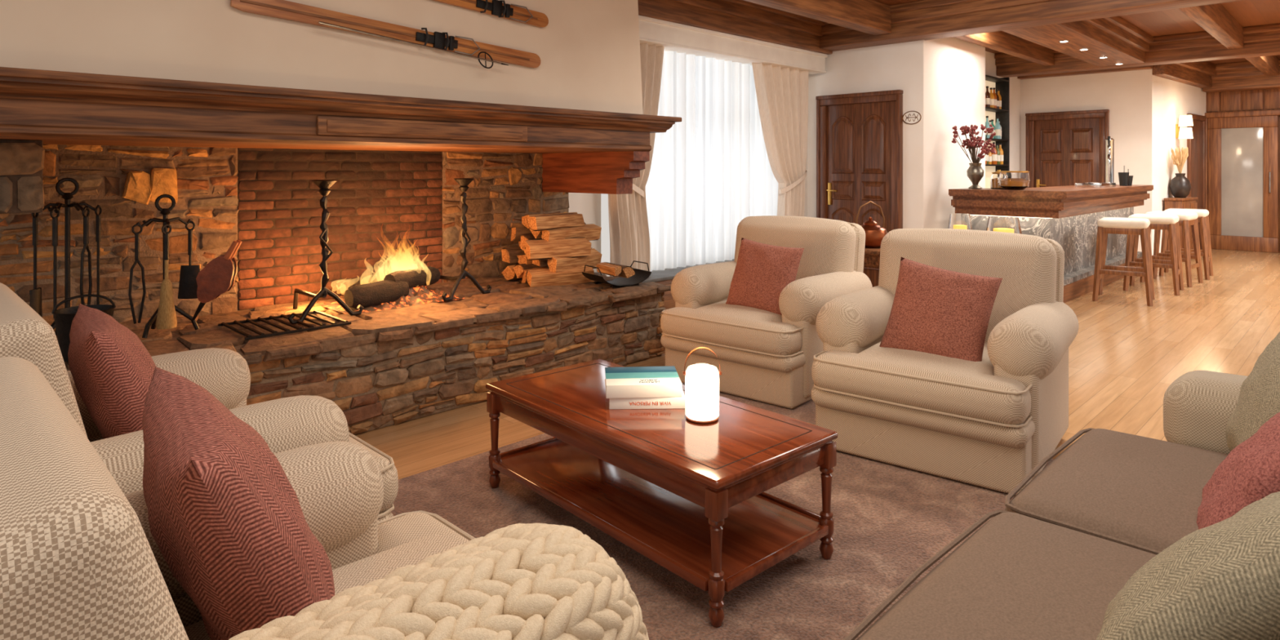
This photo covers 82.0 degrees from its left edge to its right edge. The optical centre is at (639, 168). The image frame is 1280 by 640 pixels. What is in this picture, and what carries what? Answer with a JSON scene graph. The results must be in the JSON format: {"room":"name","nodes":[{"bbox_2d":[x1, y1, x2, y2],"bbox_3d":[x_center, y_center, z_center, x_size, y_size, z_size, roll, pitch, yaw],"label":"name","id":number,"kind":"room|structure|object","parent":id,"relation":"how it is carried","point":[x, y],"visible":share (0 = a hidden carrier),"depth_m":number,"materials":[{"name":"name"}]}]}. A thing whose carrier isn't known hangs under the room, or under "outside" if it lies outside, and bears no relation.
{"room":"hotel lobby","nodes":[
{"label":"hotel lobby","id":0,"kind":"room"},
{"bbox_2d":[349,436,398,513],"bbox_3d":[-1.231,0.885,2.067,0.850,0.228,0.807,0,0,44],"label":"armrest","id":1,"kind":"object","parent":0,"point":[385,462],"depth_m":2.04,"materials":[{"name":"fabric"}]},
{"bbox_2d":[568,150,807,276],"bbox_3d":[-1.800,-0.175,4.741,10.160,2.850,0.250,0,0,-45],"label":"wall","id":2,"kind":"structure","parent":0,"point":[588,205],"depth_m":5.97,"materials":[{"name":"paint"}]},
{"bbox_2d":[638,14,827,74],"bbox_3d":[0.792,-1.149,6.958,3.280,0.201,0.270,0,0,-45],"label":"pelmet","id":3,"kind":"object","parent":2,"relation":"attached to","point":[674,37],"visible":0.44,"depth_m":6.81,"materials":[{"name":"white paint"}]},
{"bbox_2d":[608,43,664,276],"bbox_3d":[-0.032,-0.100,6.092,0.670,1.960,0.120,0,0,-45],"label":"curtain","id":4,"kind":"object","parent":3,"relation":"hanging from","point":[629,237],"visible":0.55,"depth_m":6.09,"materials":[{"name":"fabric"}]},
{"bbox_2d":[645,49,715,271],"bbox_3d":[0.255,-0.095,6.534,1.300,1.960,0.083,0,0,-45],"label":"sheer curtain","id":5,"kind":"object","parent":3,"relation":"hanging from","point":[681,184],"visible":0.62,"depth_m":6.65,"materials":[{"name":"white fabric"}]},
{"bbox_2d":[715,59,777,261],"bbox_3d":[1.181,-0.095,7.474,1.320,1.960,0.084,0,0,-45],"label":"sheer curtain","id":6,"kind":"object","parent":3,"relation":"hanging from","point":[747,185],"visible":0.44,"depth_m":7.24,"materials":[{"name":"white fabric"}]},
{"bbox_2d":[751,62,808,216],"bbox_3d":[1.471,-0.100,7.594,1.020,1.960,0.120,0,0,-45],"label":"curtain","id":7,"kind":"object","parent":3,"relation":"hanging from","point":[782,93],"visible":0.8,"depth_m":7.62,"materials":[{"name":"fabric"}]},
{"bbox_2d":[355,248,1279,479],"bbox_3d":[5.021,1.300,4.172,19.000,0.100,10.800,0,0,-45],"label":"floor","id":8,"kind":"structure","parent":0,"point":[1125,353],"depth_m":4.97,"materials":[{"name":"brown wood"}]},
{"bbox_2d":[0,0,681,435],"bbox_3d":[-1.515,-0.163,4.011,3.930,2.874,1.184,0,0,-45],"label":"fireplace","id":9,"kind":"object","parent":8,"relation":"on","point":[221,109],"depth_m":3.80,"materials":[{"name":"stone"}]},
{"bbox_2d":[38,177,100,335],"bbox_3d":[-2.556,0.404,3.292,0.252,0.732,0.244,0,0,-45],"label":"stand","id":10,"kind":"object","parent":9,"relation":"on","point":[67,197],"visible":0.67,"depth_m":3.27,"materials":[{"name":"metal"}]},
{"bbox_2d":[29,212,42,317],"bbox_3d":[-2.624,0.423,3.200,0.030,0.515,0.110,0,0,-16],"label":"shovel","id":11,"kind":"object","parent":10,"relation":"hanging from","point":[35,301],"visible":0.74,"depth_m":3.19,"materials":[{"name":"metal"}]},
{"bbox_2d":[49,208,60,318],"bbox_3d":[-2.518,0.416,3.178,0.020,0.501,0.063,0,0,7],"label":"fire poker","id":12,"kind":"object","parent":10,"relation":"hanging from","point":[55,220],"visible":0.91,"depth_m":3.17,"materials":[{"name":"metal"}]},
{"bbox_2d":[80,207,92,305],"bbox_3d":[-2.442,0.419,3.245,0.020,0.506,0.072,0,0,-4],"label":"tongs","id":13,"kind":"object","parent":10,"relation":"hanging from","point":[86,218],"visible":0.93,"depth_m":3.24,"materials":[{"name":"metal"}]},
{"bbox_2d":[94,205,102,304],"bbox_3d":[-2.471,0.431,3.365,0.020,0.531,0.063,0,0,-5],"label":"fire poker","id":14,"kind":"object","parent":10,"relation":"hanging from","point":[98,217],"visible":0.86,"depth_m":3.35,"materials":[{"name":"metal"}]},
{"bbox_2d":[52,293,115,361],"bbox_3d":[-2.263,0.638,2.998,0.210,0.255,0.210,0,0,-45],"label":"bucket","id":15,"kind":"object","parent":9,"relation":"on","point":[63,317],"visible":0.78,"depth_m":2.92,"materials":[{"name":"metal"}]},
{"bbox_2d":[136,194,199,337],"bbox_3d":[-2.223,0.444,3.448,0.249,0.652,0.234,0,0,-8],"label":"stand","id":16,"kind":"object","parent":9,"relation":"on","point":[165,211],"visible":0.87,"depth_m":3.46,"materials":[{"name":"metal"}]},
{"bbox_2d":[128,223,146,324],"bbox_3d":[-2.302,0.479,3.369,0.020,0.456,0.072,0,0,34],"label":"tongs","id":17,"kind":"object","parent":16,"relation":"hanging from","point":[136,234],"visible":1,"depth_m":3.36,"materials":[{"name":"metal"}]},
{"bbox_2d":[155,223,177,329],"bbox_3d":[-2.167,0.488,3.369,0.084,0.475,0.084,0,0,28],"label":"brush","id":18,"kind":"object","parent":16,"relation":"hanging from","point":[166,318],"visible":1,"depth_m":3.35,"materials":[{"name":"metal"}]},
{"bbox_2d":[177,221,199,298],"bbox_3d":[-2.177,0.439,3.559,0.110,0.375,0.030,0,0,-11],"label":"shovel","id":19,"kind":"object","parent":16,"relation":"hanging from","point":[188,286],"visible":0.96,"depth_m":3.55,"materials":[{"name":"metal"}]},
{"bbox_2d":[191,239,241,320],"bbox_3d":[-2.014,0.529,3.497,0.213,0.379,0.080,0,0,-11],"label":"bellows","id":20,"kind":"object","parent":16,"relation":"on","point":[217,277],"visible":1,"depth_m":3.47,"materials":[{"name":"brown leather"}]},
{"bbox_2d":[0,0,643,114],"bbox_3d":[-1.651,-0.975,4.006,3.730,1.250,1.000,0,0,-45],"label":"hood","id":21,"kind":"object","parent":9,"relation":"attached to","point":[588,51],"depth_m":3.55,"materials":[{"name":"paint"}]},
{"bbox_2d":[287,179,363,324],"bbox_3d":[-1.737,0.412,3.887,0.383,0.712,0.470,0,0,-45],"label":"andiron","id":22,"kind":"object","parent":9,"relation":"on","point":[324,185],"visible":1,"depth_m":3.75,"materials":[{"name":"metal"}]},
{"bbox_2d":[311,179,337,195],"bbox_3d":[-1.612,0.096,3.762,0.120,0.080,0.117,0,0,-45],"label":"cup","id":23,"kind":"object","parent":22,"relation":"on","point":[324,185],"depth_m":3.74,"materials":[{"name":"metal"}]},
{"bbox_2d":[0,66,681,133],"bbox_3d":[-1.271,-0.300,3.909,3.730,0.100,0.675,0,0,-45],"label":"mantel shelf","id":24,"kind":"object","parent":9,"relation":"attached to","point":[18,86],"depth_m":3.23,"materials":[{"name":"brown wood"}]},
{"bbox_2d":[230,0,540,68],"bbox_3d":[-1.165,-0.683,3.752,0.059,0.182,1.662,0,0,45],"label":"ski","id":25,"kind":"object","parent":9,"relation":"attached to","point":[281,9],"visible":0.93,"depth_m":3.65,"materials":[{"name":"brown wood"}]},
{"bbox_2d":[318,21,508,68],"bbox_3d":[-1.102,-0.614,3.751,0.048,0.135,1.046,0,0,44],"label":"ski pole","id":26,"kind":"object","parent":25,"relation":"attached to","point":[319,22],"visible":1,"depth_m":3.74,"materials":[{"name":"metal"}]},
{"bbox_2d":[477,51,493,68],"bbox_3d":[-0.843,-0.595,4.020,0.048,0.097,0.098,0,-5,45],"label":"basket","id":27,"kind":"object","parent":26,"relation":"on","point":[479,53],"depth_m":4.02,"materials":[{"name":"metal"}]},
{"bbox_2d":[318,284,465,313],"bbox_3d":[-1.428,0.709,4.257,0.700,0.113,0.420,0,0,-45],"label":"embers","id":28,"kind":"object","parent":9,"relation":"on","point":[420,295],"visible":0.39,"depth_m":4.16},
{"bbox_2d":[344,280,408,308],"bbox_3d":[-1.449,0.685,4.066,0.125,0.132,0.345,0,0,38],"label":"log","id":29,"kind":"object","parent":28,"relation":"on","point":[384,291],"visible":0.93,"depth_m":4.01,"materials":[{"name":"brown wood"}]},
{"bbox_2d":[383,266,440,288],"bbox_3d":[-1.329,0.642,4.313,0.109,0.121,0.389,0,0,24],"label":"log","id":30,"kind":"object","parent":28,"relation":"on","point":[429,275],"visible":0.83,"depth_m":4.29,"materials":[{"name":"brown wood"}]},
{"bbox_2d":[440,177,491,301],"bbox_3d":[-1.198,0.412,4.507,0.470,0.712,0.383,0,0,35],"label":"andiron","id":31,"kind":"object","parent":9,"relation":"on","point":[464,183],"visible":0.98,"depth_m":4.39,"materials":[{"name":"metal"}]},
{"bbox_2d":[453,177,474,191],"bbox_3d":[-1.054,0.096,4.405,0.117,0.080,0.120,0,0,35],"label":"cup","id":32,"kind":"object","parent":31,"relation":"on","point":[464,183],"depth_m":4.38,"materials":[{"name":"metal"}]},
{"bbox_2d":[432,0,548,27],"bbox_3d":[-1.127,-0.933,3.813,0.059,0.182,1.662,0,0,45],"label":"ski","id":33,"kind":"object","parent":9,"relation":"attached to","point":[497,8],"visible":1,"depth_m":4.17,"materials":[{"name":"brown wood"}]},
{"bbox_2d":[502,265,522,280],"bbox_3d":[-0.754,0.716,5.211,0.437,0.104,0.158,0,0,-44],"label":"log","id":34,"kind":"object","parent":9,"relation":"on","point":[508,273],"visible":0.21,"depth_m":5.06,"materials":[{"name":"brown wood"}]},
{"bbox_2d":[501,246,525,263],"bbox_3d":[-0.754,0.598,5.234,0.484,0.099,0.115,0,0,-42],"label":"log","id":35,"kind":"object","parent":34,"relation":"on","point":[509,255],"visible":0.28,"depth_m":5.08,"materials":[{"name":"brown wood"}]},
{"bbox_2d":[526,266,594,287],"bbox_3d":[-0.522,0.716,4.888,0.471,0.119,0.095,0,0,-33],"label":"log","id":36,"kind":"object","parent":9,"relation":"on","point":[542,277],"visible":0.89,"depth_m":4.84,"materials":[{"name":"brown wood"}]},
{"bbox_2d":[546,247,601,272],"bbox_3d":[-0.444,0.622,4.997,0.105,0.140,0.438,0,0,41],"label":"log","id":37,"kind":"object","parent":36,"relation":"on","point":[555,264],"visible":0.66,"depth_m":4.92,"materials":[{"name":"brown wood"}]},
{"bbox_2d":[524,236,591,260],"bbox_3d":[-0.546,0.528,4.905,0.457,0.128,0.098,0,0,-32],"label":"log","id":38,"kind":"object","parent":37,"relation":"on","point":[535,249],"visible":1,"depth_m":4.87,"materials":[{"name":"brown wood"}]},
{"bbox_2d":[541,223,601,241],"bbox_3d":[-0.465,0.448,5.063,0.099,0.113,0.489,0,0,43],"label":"log","id":39,"kind":"object","parent":38,"relation":"on","point":[592,232],"visible":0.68,"depth_m":5.03,"materials":[{"name":"brown wood"}]},
{"bbox_2d":[526,213,585,231],"bbox_3d":[-0.569,0.360,5.017,0.114,0.095,0.463,0,0,38],"label":"log","id":40,"kind":"object","parent":39,"relation":"on","point":[535,223],"visible":0.98,"depth_m":4.95,"materials":[{"name":"brown wood"}]},
{"bbox_2d":[582,260,651,288],"bbox_3d":[-0.156,0.703,4.907,0.398,0.142,0.260,0,0,-35],"label":"carrier","id":41,"kind":"object","parent":9,"relation":"on","point":[640,275],"visible":0.94,"depth_m":4.91,"materials":[{"name":"metal"}]},
{"bbox_2d":[641,258,734,310],"bbox_3d":[0.767,1.070,6.873,3.485,0.360,0.355,0,0,-45],"label":"window bench","id":42,"kind":"object","parent":8,"relation":"on","point":[665,277],"visible":0.02,"depth_m":6.15,"materials":[{"name":"brown wood"}]},
{"bbox_2d":[389,391,1054,639],"bbox_3d":[0.636,1.239,2.051,3.100,0.022,3.480,0,0,-45],"label":"rug","id":43,"kind":"object","parent":8,"relation":"on","point":[890,520],"visible":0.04,"depth_m":2.48,"materials":[{"name":"brown carpet"}]},
{"bbox_2d":[0,282,398,521],"bbox_3d":[-1.308,0.766,1.987,0.972,0.923,1.030,0,0,44],"label":"armchair","id":44,"kind":"object","parent":43,"relation":"on","point":[285,424],"visible":0.28,"depth_m":1.81,"materials":[{"name":"fabric"}]},
{"bbox_2d":[0,282,87,437],"bbox_3d":[-1.510,0.619,1.778,0.810,0.630,0.298,0,0,44],"label":"backrest","id":45,"kind":"object","parent":44,"relation":"on","point":[24,334],"depth_m":1.52,"materials":[{"name":"fabric"}]},
{"bbox_2d":[67,303,155,439],"bbox_3d":[-1.371,0.600,1.967,0.250,0.436,0.477,0,0,-37],"label":"cushion","id":46,"kind":"object","parent":44,"relation":"on","point":[112,371],"visible":0.56,"depth_m":1.80,"materials":[{"name":"fabric"}]},
{"bbox_2d":[0,356,475,639],"bbox_3d":[-0.570,0.765,1.155,1.002,0.924,0.961,0,0,-45],"label":"armchair","id":47,"kind":"object","parent":43,"relation":"on","point":[81,558],"visible":0.51,"depth_m":0.74,"materials":[{"name":"fabric"}]},
{"bbox_2d":[0,356,188,639],"bbox_3d":[-0.755,0.616,0.970,0.332,0.626,0.810,0,0,-45],"label":"backrest","id":48,"kind":"object","parent":47,"relation":"on","point":[81,558],"depth_m":0.69,"materials":[{"name":"fabric"}]},
{"bbox_2d":[142,366,334,639],"bbox_3d":[-0.678,0.610,1.245,0.270,0.484,0.526,0,0,-37],"label":"cushion","id":49,"kind":"object","parent":47,"relation":"on","point":[226,518],"visible":0.91,"depth_m":1.07,"materials":[{"name":"fabric"}]},
{"bbox_2d":[184,511,469,639],"bbox_3d":[-0.501,0.885,1.224,0.807,0.228,0.850,0,0,-45],"label":"seat cushion","id":50,"kind":"object","parent":47,"relation":"on","point":[367,555],"depth_m":1.53,"materials":[{"name":"fabric"}]},
{"bbox_2d":[228,523,648,639],"bbox_3d":[-0.339,0.665,0.866,0.796,0.281,0.371,0,0,-45],"label":"knit throw","id":51,"kind":"object","parent":47,"relation":"on","point":[519,581],"visible":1,"depth_m":0.95,"materials":[{"name":"fabric"}]},
{"bbox_2d":[485,359,837,627],"bbox_3d":[0.014,1.028,2.582,0.570,0.401,1.206,0,0,-42],"label":"coffee table","id":52,"kind":"object","parent":43,"relation":"on","point":[689,497],"visible":1,"depth_m":2.33,"materials":[{"name":"brown wood"}]},
{"bbox_2d":[608,386,684,408],"bbox_3d":[0.021,0.807,2.644,0.262,0.040,0.217,0,0,-2],"label":"book","id":53,"kind":"object","parent":52,"relation":"on","point":[668,402],"visible":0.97,"depth_m":2.54,"materials":[{"name":"paper"}]},
{"bbox_2d":[604,365,682,398],"bbox_3d":[0.007,0.764,2.644,0.262,0.047,0.226,0,0,-4],"label":"book","id":54,"kind":"object","parent":53,"relation":"on","point":[627,382],"visible":1,"depth_m":2.56,"materials":[{"name":"paper"}]},
{"bbox_2d":[493,437,828,591],"bbox_3d":[0.014,1.126,2.582,0.558,0.028,1.194,0,0,-42],"label":"shelf","id":55,"kind":"object","parent":52,"relation":"attached to","point":[760,531],"depth_m":2.37,"materials":[{"name":"brown wood"}]},
{"bbox_2d":[682,346,721,423],"bbox_3d":[0.206,0.710,2.441,0.114,0.235,0.114,0,0,36],"label":"lantern","id":56,"kind":"object","parent":52,"relation":"on","point":[701,380],"visible":1,"depth_m":2.40,"materials":[{"name":"white glass"}]},
{"bbox_2d":[660,215,872,408],"bbox_3d":[0.737,0.761,4.326,0.992,0.934,1.010,0,0,41],"label":"armchair","id":57,"kind":"object","parent":43,"relation":"on","point":[764,356],"visible":0.7,"depth_m":4.04,"materials":[{"name":"fabric"}]},
{"bbox_2d":[660,300,801,355],"bbox_3d":[0.670,0.885,4.249,0.850,0.228,0.807,0,0,41],"label":"seat cushion","id":58,"kind":"object","parent":57,"relation":"on","point":[722,328],"depth_m":3.95,"materials":[{"name":"fabric"}]},
{"bbox_2d":[725,237,804,315],"bbox_3d":[0.701,0.615,4.166,0.440,0.422,0.207,0,0,41],"label":"cushion","id":59,"kind":"object","parent":57,"relation":"on","point":[762,272],"visible":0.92,"depth_m":4.10,"materials":[{"name":"fabric"}]},
{"bbox_2d":[733,215,856,279],"bbox_3d":[0.933,0.622,4.551,0.800,0.657,0.281,0,0,41],"label":"cushion","id":60,"kind":"object","parent":57,"relation":"on","point":[829,246],"depth_m":4.38,"materials":[{"name":"fabric"}]},
{"bbox_2d":[811,228,1079,495],"bbox_3d":[1.364,0.761,3.318,0.992,0.934,1.010,0,0,38],"label":"armchair","id":61,"kind":"object","parent":43,"relation":"on","point":[988,423],"visible":0.91,"depth_m":3.02,"materials":[{"name":"fabric"}]},
{"bbox_2d":[811,342,1031,425],"bbox_3d":[1.300,0.885,3.238,0.850,0.228,0.807,0,0,38],"label":"seat cushion","id":62,"kind":"object","parent":61,"relation":"on","point":[917,388],"depth_m":2.94,"materials":[{"name":"fabric"}]},
{"bbox_2d":[879,257,1002,361],"bbox_3d":[1.287,0.630,3.175,0.471,0.462,0.222,0,0,43],"label":"cushion","id":63,"kind":"object","parent":61,"relation":"on","point":[935,310],"visible":0.89,"depth_m":3.10,"materials":[{"name":"fabric"}]},
{"bbox_2d":[878,228,1057,342],"bbox_3d":[1.550,0.622,3.551,0.800,0.657,0.281,0,0,38],"label":"cushion","id":64,"kind":"object","parent":61,"relation":"on","point":[1026,264],"depth_m":3.41,"materials":[{"name":"fabric"}]},
{"bbox_2d":[843,369,1247,639],"bbox_3d":[1.240,0.814,1.419,2.170,0.827,1.092,0,0,-45],"label":"sofa","id":65,"kind":"object","parent":43,"relation":"on","point":[1050,565],"visible":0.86,"depth_m":1.62,"materials":[{"name":"fabric"}]},
{"bbox_2d":[857,511,1155,639],"bbox_3d":[0.857,0.890,1.239,0.825,0.220,0.804,0,0,-45],"label":"seat cushion","id":66,"kind":"object","parent":65,"relation":"on","point":[1019,576],"depth_m":1.40,"materials":[{"name":"beige fabric"}]},
{"bbox_2d":[1004,428,1228,551],"bbox_3d":[1.434,0.890,1.815,0.785,0.220,0.804,0,0,-45],"label":"seat cushion","id":67,"kind":"object","parent":65,"relation":"on","point":[1139,492],"depth_m":1.84,"materials":[{"name":"beige fabric"}]},
{"bbox_2d":[1096,491,1279,639],"bbox_3d":[0.963,0.690,1.201,0.342,0.432,0.522,0,0,41],"label":"cushion","id":68,"kind":"object","parent":65,"relation":"on","point":[1220,580],"visible":1,"depth_m":1.09,"materials":[{"name":"beige fabric"}]},
{"bbox_2d":[1196,412,1279,529],"bbox_3d":[1.374,0.690,1.609,0.247,0.331,0.390,0,0,40],"label":"cushion","id":69,"kind":"object","parent":65,"relation":"on","point":[1250,473],"visible":0.66,"depth_m":1.56,"materials":[{"name":"red fabric"}]},
{"bbox_2d":[1225,331,1279,451],"bbox_3d":[1.659,0.610,1.875,0.223,0.404,0.430,0,0,25],"label":"cushion","id":70,"kind":"object","parent":65,"relation":"on","point":[1259,401],"visible":0.73,"depth_m":1.91,"materials":[{"name":"beige fabric"}]},
{"bbox_2d":[863,247,880,266],"bbox_3d":[1.930,0.907,5.042,0.360,0.685,1.560,0,0,-45],"label":"console table","id":71,"kind":"object","parent":8,"relation":"on","point":[872,255],"visible":0.02,"depth_m":5.13,"materials":[{"name":"brown wood"}]},
{"bbox_2d":[855,200,887,248],"bbox_3d":[1.643,0.397,5.297,0.295,0.337,0.249,0,0,-35],"label":"kettle","id":72,"kind":"object","parent":71,"relation":"on","point":[874,233],"visible":0.77,"depth_m":5.22,"materials":[{"name":"orange metal"}]},
{"bbox_2d":[948,213,972,229],"bbox_3d":[2.100,0.430,4.830,0.147,0.270,0.146,0,0,-45],"label":"candle jar","id":73,"kind":"object","parent":71,"relation":"on","point":[957,220],"visible":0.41,"depth_m":4.78,"materials":[{"name":"clear glass"}]},
{"bbox_2d":[986,216,1022,234],"bbox_3d":[2.291,0.435,4.639,0.210,0.260,0.208,0,0,-45],"label":"candle jar","id":74,"kind":"object","parent":71,"relation":"on","point":[997,224],"visible":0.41,"depth_m":4.56,"materials":[{"name":"clear glass"}]},
{"bbox_2d":[948,184,1153,302],"bbox_3d":[4.713,0.725,8.213,3.620,1.050,1.050,0,0,-45],"label":"bar counter","id":75,"kind":"object","parent":8,"relation":"on","point":[1068,215],"depth_m":7.24,"materials":[{"name":"brown wood"}]},
{"bbox_2d":[951,124,995,189],"bbox_3d":[3.381,-0.131,7.374,0.424,0.661,0.350,0,0,-12],"label":"flower vase","id":76,"kind":"object","parent":75,"relation":"on","point":[975,172],"visible":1,"depth_m":7.38,"materials":[{"name":"grey metal"}]},
{"bbox_2d":[998,170,1030,190],"bbox_3d":[3.613,0.110,7.106,0.270,0.180,0.270,0,0,-45],"label":"glass bowl","id":77,"kind":"object","parent":75,"relation":"on","point":[1008,180],"visible":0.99,"depth_m":7.01,"materials":[{"name":"clear glass"}]},
{"bbox_2d":[948,184,1153,199],"bbox_3d":[4.713,0.235,8.213,3.620,0.070,1.050,0,0,-45],"label":"countertop","id":78,"kind":"structure","parent":75,"relation":"on","point":[1068,192],"depth_m":7.08,"materials":[{"name":"brown wood"}]},
{"bbox_2d":[1105,136,1116,185],"bbox_3d":[5.773,-0.101,9.068,0.252,0.601,0.140,0,0,-45],"label":"tap","id":79,"kind":"object","parent":75,"relation":"on","point":[1109,142],"visible":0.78,"depth_m":9.07,"materials":[{"name":"silver metal"}]},
{"bbox_2d":[1092,217,1155,306],"bbox_3d":[4.610,0.860,7.014,0.474,0.783,0.474,0,0,37],"label":"bar stool","id":80,"kind":"object","parent":8,"relation":"on","point":[1116,225],"visible":1,"depth_m":6.92,"materials":[{"name":"brown wood"}]},
{"bbox_2d":[1123,213,1183,295],"bbox_3d":[5.289,0.860,7.580,0.474,0.783,0.474,0,0,41],"label":"bar stool","id":81,"kind":"object","parent":8,"relation":"on","point":[1170,223],"visible":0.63,"depth_m":7.50,"materials":[{"name":"brown wood"}]},
{"bbox_2d":[1139,210,1203,287],"bbox_3d":[5.841,0.860,8.089,0.474,0.783,0.474,0,0,-40],"label":"bar stool","id":82,"kind":"object","parent":8,"relation":"on","point":[1186,219],"visible":0.6,"depth_m":8.02,"materials":[{"name":"brown wood"}]},
{"bbox_2d":[1164,196,1198,248],"bbox_3d":[7.526,0.805,10.220,0.760,0.810,0.240,0,0,-41],"label":"base cabinet","id":83,"kind":"object","parent":8,"relation":"on","point":[1188,202],"visible":0.41,"depth_m":10.03,"materials":[{"name":"brown wood"}]},
{"bbox_2d":[1169,146,1191,198],"bbox_3d":[7.498,0.043,10.219,0.247,0.715,0.312,0,0,18],"label":"vase","id":84,"kind":"object","parent":83,"relation":"on","point":[1180,185],"visible":1,"depth_m":10.15,"materials":[{"name":"ceramic"}]},
{"bbox_2d":[1159,208,1213,279],"bbox_3d":[6.385,0.860,8.605,0.474,0.783,0.474,0,0,42],"label":"bar stool","id":85,"kind":"object","parent":8,"relation":"on","point":[1202,215],"visible":0.64,"depth_m":8.50,"materials":[{"name":"brown wood"}]},
{"bbox_2d":[807,36,985,228],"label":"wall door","id":86,"kind":"structure","parent":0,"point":[943,80],"depth_m":7.66,"materials":[{"name":"paint"}]},
{"bbox_2d":[815,89,902,287],"bbox_3d":[2.293,0.226,7.759,0.124,2.048,0.965,0,0,-45],"label":"door","id":87,"kind":"structure","parent":86,"relation":"attached to","point":[860,135],"depth_m":7.72,"materials":[{"name":"brown wood"}]},
{"bbox_2d":[985,50,1020,170],"bbox_3d":[4.561,-0.175,9.998,3.010,2.850,0.210,0,0,-45],"label":"wall","id":88,"kind":"structure","parent":0,"point":[990,67],"depth_m":10.74,"materials":[{"name":"paint"}]},
{"bbox_2d":[985,75,1009,188],"bbox_3d":[4.575,-0.450,9.723,1.140,1.600,0.200,0,0,-45],"label":"shelf","id":89,"kind":"object","parent":88,"relation":"attached to","point":[1002,83],"visible":0.34,"depth_m":10.05,"materials":[{"name":"metal"}]},
{"bbox_2d":[994,23,1279,77],"bbox_3d":[8.153,-1.448,7.262,0.460,0.305,8.740,0,0,-45],"label":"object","id":90,"kind":"structure","parent":88,"relation":"attached to","point":[1258,40],"depth_m":8.77,"materials":[{"name":"brown wood"}]},
{"bbox_2d":[873,0,1279,63],"bbox_3d":[4.596,-1.635,4.455,16.800,0.070,9.800,0,0,-45],"label":"ceiling","id":91,"kind":"structure","parent":0,"point":[1247,13],"depth_m":7.82,"materials":[{"name":"brown wood"}]},
{"bbox_2d":[637,0,832,54],"bbox_3d":[0.520,-1.425,6.657,4.150,0.350,0.480,0,0,-45],"label":"ceiling beam","id":92,"kind":"structure","parent":91,"relation":"attached to","point":[741,18],"depth_m":6.84,"materials":[{"name":"brown wood"}]},
{"bbox_2d":[743,0,891,35],"bbox_3d":[1.114,-1.465,5.993,3.650,0.270,0.180,0,0,-45],"label":"beam","id":93,"kind":"structure","parent":91,"relation":"attached to","point":[873,17],"depth_m":6.63,"materials":[{"name":"brown wood"}]},
{"bbox_2d":[952,31,1054,66],"bbox_3d":[4.183,-1.485,8.510,3.550,0.230,0.120,0,0,-45],"label":"trim","id":94,"kind":"structure","parent":91,"relation":"attached to","point":[1002,42],"depth_m":8.65,"materials":[{"name":"brown wood"}]},
{"bbox_2d":[819,0,1242,51],"bbox_3d":[5.261,-1.440,4.695,0.440,0.320,9.200,0,0,-45],"label":"ceiling beam","id":95,"kind":"structure","parent":91,"relation":"attached to","point":[923,20],"depth_m":6.69,"materials":[{"name":"brown wood"}]},
{"bbox_2d":[1002,16,1153,66],"bbox_3d":[4.773,-1.450,7.955,3.600,0.300,0.700,0,0,-45],"label":"ceiling panel","id":96,"kind":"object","parent":91,"relation":"attached to","point":[1114,37],"depth_m":7.79,"materials":[{"name":"brown wood"}]},
{"bbox_2d":[1178,3,1244,48],"bbox_3d":[5.547,-1.485,7.145,3.550,0.230,0.140,0,0,-45],"label":"beam","id":97,"kind":"structure","parent":91,"relation":"attached to","point":[1214,19],"depth_m":7.21,"materials":[{"name":"brown wood"}]},
{"bbox_2d":[1245,55,1279,75],"bbox_3d":[8.167,-1.485,9.687,3.150,0.230,0.150,0,0,-45],"label":"ceiling panel","id":98,"kind":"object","parent":91,"relation":"attached to","point":[1268,65],"depth_m":9.92,"materials":[{"name":"brown wood"}]},
{"bbox_2d":[1020,69,1206,255],"bbox_3d":[7.229,-0.175,11.361,2.790,2.850,2.057,0,0,-45],"label":"wall","id":99,"kind":"structure","parent":0,"point":[1145,108],"depth_m":10.12,"materials":[{"name":"paint"}]},
{"bbox_2d":[1025,109,1109,187],"bbox_3d":[6.069,0.216,10.489,0.124,2.068,1.054,0,0,-45],"label":"door","id":100,"kind":"structure","parent":99,"relation":"in","point":[1067,148],"depth_m":10.49,"materials":[{"name":"brown wood"}]},
{"bbox_2d":[1017,65,1152,79],"bbox_3d":[6.191,-1.465,10.320,0.150,0.270,1.640,0,0,-45],"label":"trim","id":101,"kind":"structure","parent":99,"relation":"attached to","point":[1149,67],"depth_m":10.22,"materials":[{"name":"brown wood"}]},
{"bbox_2d":[1151,61,1216,88],"bbox_3d":[7.946,-1.425,10.634,2.800,0.350,0.200,0,0,-41],"label":"trim","id":102,"kind":"structure","parent":99,"relation":"attached to","point":[1199,73],"depth_m":10.48,"materials":[{"name":"brown wood"}]},
{"bbox_2d":[1175,115,1193,138],"bbox_3d":[7.743,-0.595,10.462,0.170,0.330,0.195,0,0,-41],"label":"wall sconce","id":103,"kind":"object","parent":99,"relation":"attached to","point":[1184,120],"visible":1,"depth_m":10.40,"materials":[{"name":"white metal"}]},
{"bbox_2d":[1186,113,1205,249],"bbox_3d":[8.429,0.215,11.146,0.860,2.070,0.052,0,0,-41],"label":"door","id":104,"kind":"structure","parent":99,"relation":"in","point":[1196,159],"depth_m":11.18,"materials":[{"name":"brown wood"}]},
{"bbox_2d":[1205,88,1279,252],"bbox_3d":[10.702,-0.175,9.960,0.180,2.850,8.950,0,0,-45],"label":"wall","id":105,"kind":"structure","parent":0,"point":[1267,99],"depth_m":11.24,"materials":[{"name":"brown wood"}]},
{"bbox_2d":[1202,58,1279,93],"bbox_3d":[11.257,-1.400,9.065,0.500,0.400,6.900,0,0,-45],"label":"trim","id":106,"kind":"structure","parent":105,"relation":"attached to","point":[1236,76],"depth_m":11.04,"materials":[{"name":"brown wood"}]},
{"bbox_2d":[1204,109,1279,253],"bbox_3d":[9.214,0.185,11.236,0.140,2.130,1.060,0,0,-45],"label":"door","id":107,"kind":"structure","parent":105,"relation":"in","point":[1242,147],"depth_m":11.26,"materials":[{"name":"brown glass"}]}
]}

